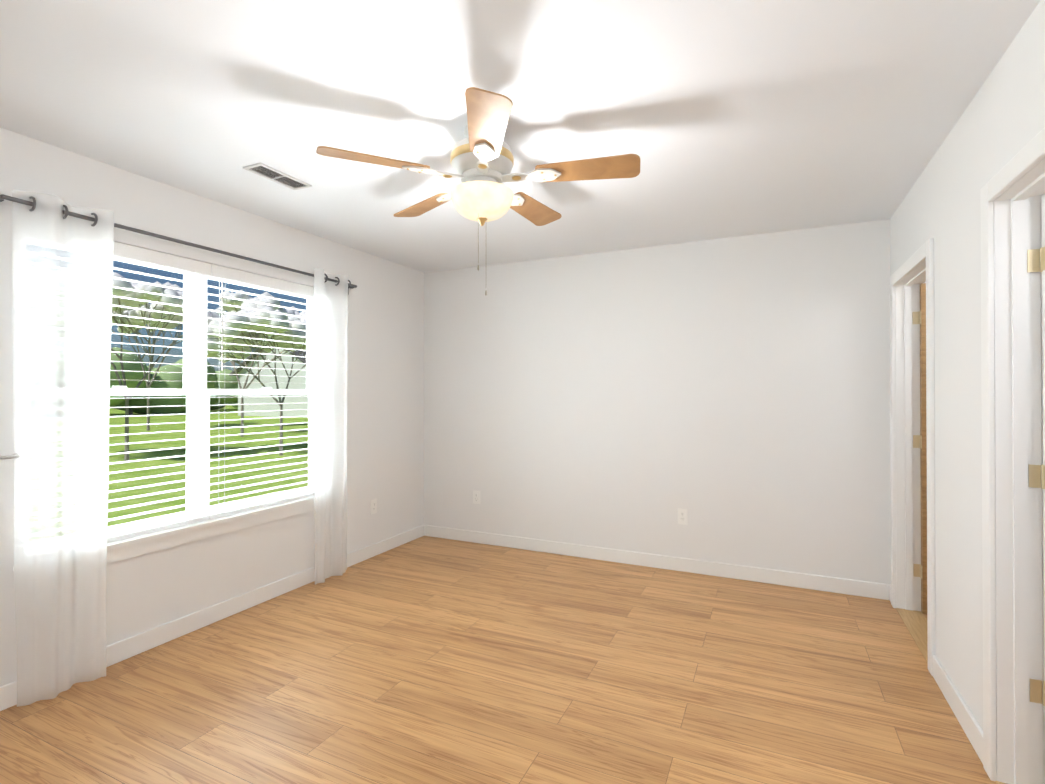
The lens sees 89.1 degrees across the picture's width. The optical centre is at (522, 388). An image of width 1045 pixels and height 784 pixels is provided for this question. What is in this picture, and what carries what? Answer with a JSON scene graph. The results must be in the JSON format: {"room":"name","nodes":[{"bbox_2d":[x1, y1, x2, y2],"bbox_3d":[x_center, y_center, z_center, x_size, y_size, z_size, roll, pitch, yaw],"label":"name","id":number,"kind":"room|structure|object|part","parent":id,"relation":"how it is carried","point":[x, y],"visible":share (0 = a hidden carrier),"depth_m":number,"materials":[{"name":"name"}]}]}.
{"room":"empty bedroom","nodes":[
{"label":"empty bedroom","id":0,"kind":"room"},
{"bbox_2d":[0,127,423,686],"bbox_3d":[-2.024,0.128,2.805,0.200,2.440,5.040,0,0,25],"label":"wall","id":1,"kind":"structure","parent":0,"point":[385,435],"depth_m":3.23,"materials":[{"name":"white paint"}]},
{"bbox_2d":[13,256,314,570],"bbox_3d":[-1.850,0.063,3.124,0.215,1.575,1.825,0,0,25],"label":"window","id":2,"kind":"structure","parent":1,"relation":"in","point":[126,548],"depth_m":3.10,"materials":[{"name":"white plastic"}]},
{"bbox_2d":[107,242,314,542],"bbox_3d":[-1.818,0.018,3.110,0.075,1.482,1.747,0,0,25],"label":"window blinds","id":3,"kind":"object","parent":2,"relation":"attached to","point":[125,251],"visible":0.73,"depth_m":3.06,"materials":[{"name":"white plastic"}]},
{"bbox_2d":[0,190,356,706],"bbox_3d":[-1.710,0.257,3.077,0.138,2.163,2.075,0,0,25],"label":"curtain","id":4,"kind":"object","parent":1,"relation":"attached to","point":[62,270],"visible":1,"depth_m":2.38,"materials":[{"name":"white fabric"}]},
{"bbox_2d":[0,525,423,710],"bbox_3d":[-1.927,1.298,2.753,0.014,0.100,4.800,0,0,25],"label":"baseboard","id":5,"kind":"structure","parent":1,"relation":"attached to","point":[127,648],"depth_m":3.07,"materials":[{"name":"white wood"}]},
{"bbox_2d":[371,499,376,514],"bbox_3d":[-1.205,0.957,4.305,0.007,0.115,0.070,0,0,25],"label":"electrical outlet","id":6,"kind":"object","parent":1,"relation":"attached to","point":[374,506],"visible":1,"depth_m":4.30,"materials":[{"name":"white plastic"}]},
{"bbox_2d":[0,536,995,783],"bbox_3d":[0.278,1.392,1.719,5.285,0.100,5.040,0,0,25],"label":"floor","id":7,"kind":"structure","parent":0,"point":[428,660],"depth_m":2.36,"materials":[{"name":"brown wood"}]},
{"bbox_2d":[896,608,1007,783],"bbox_3d":[1.863,1.342,2.192,0.130,0.006,2.300,0,0,25],"label":"threshold","id":8,"kind":"object","parent":7,"relation":"on","point":[915,622],"visible":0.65,"depth_m":3.00,"materials":[{"name":"brown wood"}]},
{"bbox_2d":[0,0,1040,272],"bbox_3d":[0.278,-1.158,1.734,5.285,0.120,5.040,0,0,25],"label":"ceiling","id":9,"kind":"structure","parent":0,"point":[728,118],"depth_m":2.03,"materials":[{"name":"white paint"}]},
{"bbox_2d":[243,162,311,189],"bbox_3d":[-1.255,-1.088,2.734,0.125,0.008,0.315,0,0,25],"label":"ceiling vent","id":10,"kind":"object","parent":9,"relation":"in","point":[274,175],"visible":1,"depth_m":2.72,"materials":[{"name":"silver metal"}]},
{"bbox_2d":[316,87,639,294],"bbox_3d":[-0.144,-0.741,2.279,1.268,0.706,1.239,0,0,25],"label":"fan","id":11,"kind":"object","parent":9,"relation":"hanging from","point":[481,160],"visible":1,"depth_m":2.15,"materials":[{"name":"brown wood"}]},
{"bbox_3d":[-0.171,-0.774,2.252,0.270,0.112,0.270,0,0,25],"label":"lamp shade","id":12,"kind":"part","parent":11,"relation":"part of","materials":[{"name":"white glass"}]},
{"bbox_2d":[424,219,925,583],"bbox_3d":[1.412,0.135,3.912,5.085,2.440,0.120,0,0,25],"label":"wall","id":13,"kind":"structure","parent":0,"point":[731,395],"depth_m":3.96,"materials":[{"name":"white paint"}]},
{"bbox_2d":[473,490,479,503],"bbox_3d":[-0.406,0.960,4.688,0.070,0.115,0.007,0,0,25],"label":"electrical outlet","id":14,"kind":"object","parent":13,"relation":"attached to","point":[476,497],"visible":1,"depth_m":4.69,"materials":[{"name":"white plastic"}]},
{"bbox_2d":[424,525,888,599],"bbox_3d":[0.719,1.306,4.156,3.589,0.100,0.014,0,0,25],"label":"baseboard","id":15,"kind":"structure","parent":13,"relation":"attached to","point":[822,583],"depth_m":3.94,"materials":[{"name":"white wood"}]},
{"bbox_2d":[678,508,687,524],"bbox_3d":[1.188,0.950,3.942,0.070,0.115,0.007,0,0,25],"label":"electrical outlet","id":16,"kind":"object","parent":13,"relation":"attached to","point":[682,516],"visible":1,"depth_m":3.94,"materials":[{"name":"white plastic"}]},
{"bbox_2d":[890,0,1044,730],"bbox_3d":[1.396,0.119,1.203,0.120,2.440,4.800,0,0,25],"label":"wall","id":17,"kind":"structure","parent":0,"point":[998,127],"depth_m":2.12,"materials":[{"name":"white paint"}]},
{"bbox_2d":[889,584,890,601],"bbox_3d":[2.337,1.302,3.362,0.014,0.100,0.080,0,0,25],"label":"baseboard","id":18,"kind":"structure","parent":17,"relation":"attached to","point":[890,592],"depth_m":3.38,"materials":[{"name":"white wood"}]},
{"bbox_2d":[890,238,935,675],"bbox_3d":[2.183,0.321,2.882,0.156,2.055,0.930,0,0,25],"label":"door frame","id":19,"kind":"structure","parent":17,"relation":"attached to","point":[908,589],"depth_m":3.23,"materials":[{"name":"white wood"}]},
{"bbox_2d":[912,283,926,613],"bbox_3d":[2.746,0.355,3.056,0.820,1.973,0.189,0,0,25],"label":"door","id":20,"kind":"structure","parent":17,"relation":"in","point":[920,570],"depth_m":3.17,"materials":[{"name":"brown wood"}]},
{"bbox_2d":[933,655,982,763],"bbox_3d":[1.783,1.295,2.180,0.014,0.100,0.670,0,0,25],"label":"baseboard","id":21,"kind":"structure","parent":17,"relation":"attached to","point":[970,726],"depth_m":2.13,"materials":[{"name":"white wood"}]},
{"bbox_2d":[980,127,1044,783],"bbox_3d":[1.524,0.313,1.474,0.156,2.055,0.840,0,0,25],"label":"door frame","id":22,"kind":"structure","parent":17,"relation":"attached to","point":[1018,507],"depth_m":1.79,"materials":[{"name":"white wood"}]},
{"bbox_2d":[1027,194,1044,713],"bbox_3d":[2.025,0.347,1.623,0.730,1.973,0.189,0,0,25],"label":"door","id":23,"kind":"structure","parent":17,"relation":"in","point":[1036,263],"depth_m":1.76,"materials":[{"name":"white paint"}]},
{"label":"outside","id":24,"kind":"structure","parent":0,"visible":0},
{"bbox_2d":[108,272,307,526],"bbox_3d":[-35.480,-0.990,34.005,86.815,7.342,151.818,0,0,25],"label":"landscape","id":25,"kind":"object","parent":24,"point":[287,379],"depth_m":15.94,"materials":[{"name":"green plant"}]}
]}

